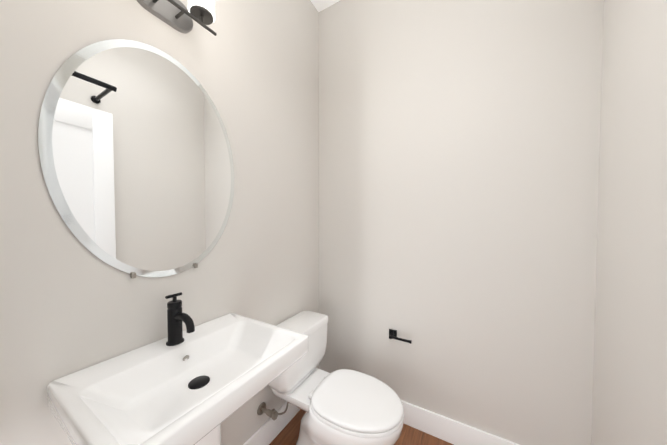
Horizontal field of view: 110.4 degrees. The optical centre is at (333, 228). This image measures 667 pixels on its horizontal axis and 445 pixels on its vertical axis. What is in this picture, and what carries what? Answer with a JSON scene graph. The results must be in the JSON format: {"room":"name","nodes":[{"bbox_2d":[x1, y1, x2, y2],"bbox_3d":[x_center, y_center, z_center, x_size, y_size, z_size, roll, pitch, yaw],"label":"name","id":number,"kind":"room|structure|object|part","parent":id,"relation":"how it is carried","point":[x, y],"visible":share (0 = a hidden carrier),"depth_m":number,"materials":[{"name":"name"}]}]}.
{"room":"bathroom","nodes":[
{"label":"bathroom","id":0,"kind":"room"},
{"bbox_2d":[0,0,318,444],"bbox_3d":[-0.677,-0.167,0.814,0.100,2.740,2.312,1,2,30],"label":"wall","id":1,"kind":"structure","parent":0,"point":[70,303],"depth_m":0.82,"materials":[{"name":"white paint"}]},
{"bbox_2d":[38,39,234,278],"bbox_3d":[-0.600,-0.228,0.831,0.011,0.800,0.570,1,2,30],"label":"mirror","id":2,"kind":"object","parent":1,"relation":"attached to","point":[136,157],"visible":1,"depth_m":0.76,"materials":[{"name":"white mirror"}]},
{"bbox_2d":[137,0,216,35],"bbox_3d":[-0.549,-0.855,0.799,0.116,0.240,0.288,1,2,30],"label":"wall lamp","id":3,"kind":"object","parent":1,"relation":"attached to","point":[178,15],"visible":1,"depth_m":0.84,"materials":[{"name":"silver metal"}]},
{"bbox_3d":[-0.494,-0.890,0.868,0.090,0.173,0.090,1,2,30],"label":"lamp shade","id":4,"kind":"part","parent":3,"relation":"part of","materials":[{"name":"white glass"}]},
{"bbox_2d":[243,402,299,444],"bbox_3d":[-0.460,1.131,1.109,0.013,0.131,1.440,1,2,30],"label":"baseboard","id":5,"kind":"structure","parent":1,"relation":"attached to","point":[268,431],"depth_m":1.30,"materials":[{"name":"white paint"}]},
{"bbox_2d":[310,0,339,11],"bbox_3d":[-0.014,-1.552,0.398,1.630,0.050,2.312,1,2,30],"label":"ceiling","id":6,"kind":"structure","parent":0,"point":[320,5],"depth_m":1.60,"materials":[{"name":"white paint"}]},
{"bbox_2d":[269,409,452,444],"bbox_3d":[-0.014,1.237,0.467,1.630,0.050,2.312,1,2,30],"label":"floor","id":7,"kind":"structure","parent":0,"point":[288,434],"depth_m":1.33,"materials":[{"name":"brown wood"}]},
{"bbox_2d":[47,313,307,444],"bbox_3d":[-0.418,0.801,0.741,0.444,0.807,0.552,1,2,30],"label":"sink","id":8,"kind":"object","parent":7,"relation":"on","point":[200,384],"visible":1,"depth_m":0.66,"materials":[{"name":"white ceramic"}]},
{"bbox_2d":[165,292,194,345],"bbox_3d":[-0.516,0.312,0.786,0.135,0.168,0.053,1,2,30],"label":"faucet","id":9,"kind":"object","parent":8,"relation":"on","point":[176,316],"visible":1,"depth_m":0.79,"materials":[{"name":"black metal"}]},
{"bbox_2d":[257,311,403,444],"bbox_3d":[-0.001,0.871,1.200,0.710,0.646,0.436,1,2,30],"label":"toilet","id":10,"kind":"object","parent":7,"relation":"on","point":[345,407],"visible":0.9,"depth_m":1.14,"materials":[{"name":"white ceramic"}]},
{"bbox_3d":[-0.213,0.717,1.323,0.192,0.269,0.420,1,2,30],"label":"tank","id":11,"kind":"part","parent":10,"relation":"part of","materials":[{"name":"white ceramic"}]},
{"bbox_3d":[-0.212,0.563,1.319,0.199,0.037,0.428,1,2,30],"label":"tank lid","id":12,"kind":"part","parent":10,"relation":"part of","materials":[{"name":"white ceramic"}]},
{"bbox_3d":[0.120,0.847,1.135,0.435,0.018,0.362,1,2,30],"label":"seat","id":13,"kind":"part","parent":10,"relation":"part of","materials":[{"name":"white plastic"}]},
{"bbox_3d":[0.120,0.826,1.135,0.431,0.021,0.358,1,2,30],"label":"lid","id":14,"kind":"part","parent":10,"relation":"part of","materials":[{"name":"white plastic"}]},
{"bbox_2d":[319,0,603,444],"bbox_3d":[0.538,-0.181,1.391,1.430,2.740,0.100,1,2,30],"label":"wall","id":15,"kind":"structure","parent":0,"point":[459,146],"depth_m":1.24,"materials":[{"name":"white paint"}]},
{"bbox_2d":[389,329,411,343],"bbox_3d":[0.399,0.655,1.397,0.146,0.048,0.063,1,2,30],"label":"paper holder","id":16,"kind":"object","parent":15,"relation":"attached to","point":[392,334],"visible":1,"depth_m":1.39,"materials":[{"name":"black metal"}]},
{"bbox_2d":[401,400,518,444],"bbox_3d":[0.510,1.124,1.374,1.404,0.131,0.013,1,2,30],"label":"baseboard","id":17,"kind":"structure","parent":15,"relation":"attached to","point":[449,430],"depth_m":1.30,"materials":[{"name":"white paint"}]},
{"bbox_2d":[591,0,666,444],"bbox_3d":[0.650,-0.148,0.051,0.100,2.740,2.312,1,2,30],"label":"wall","id":18,"kind":"structure","parent":0,"point":[629,404],"depth_m":0.79,"materials":[{"name":"white paint"}]}
]}

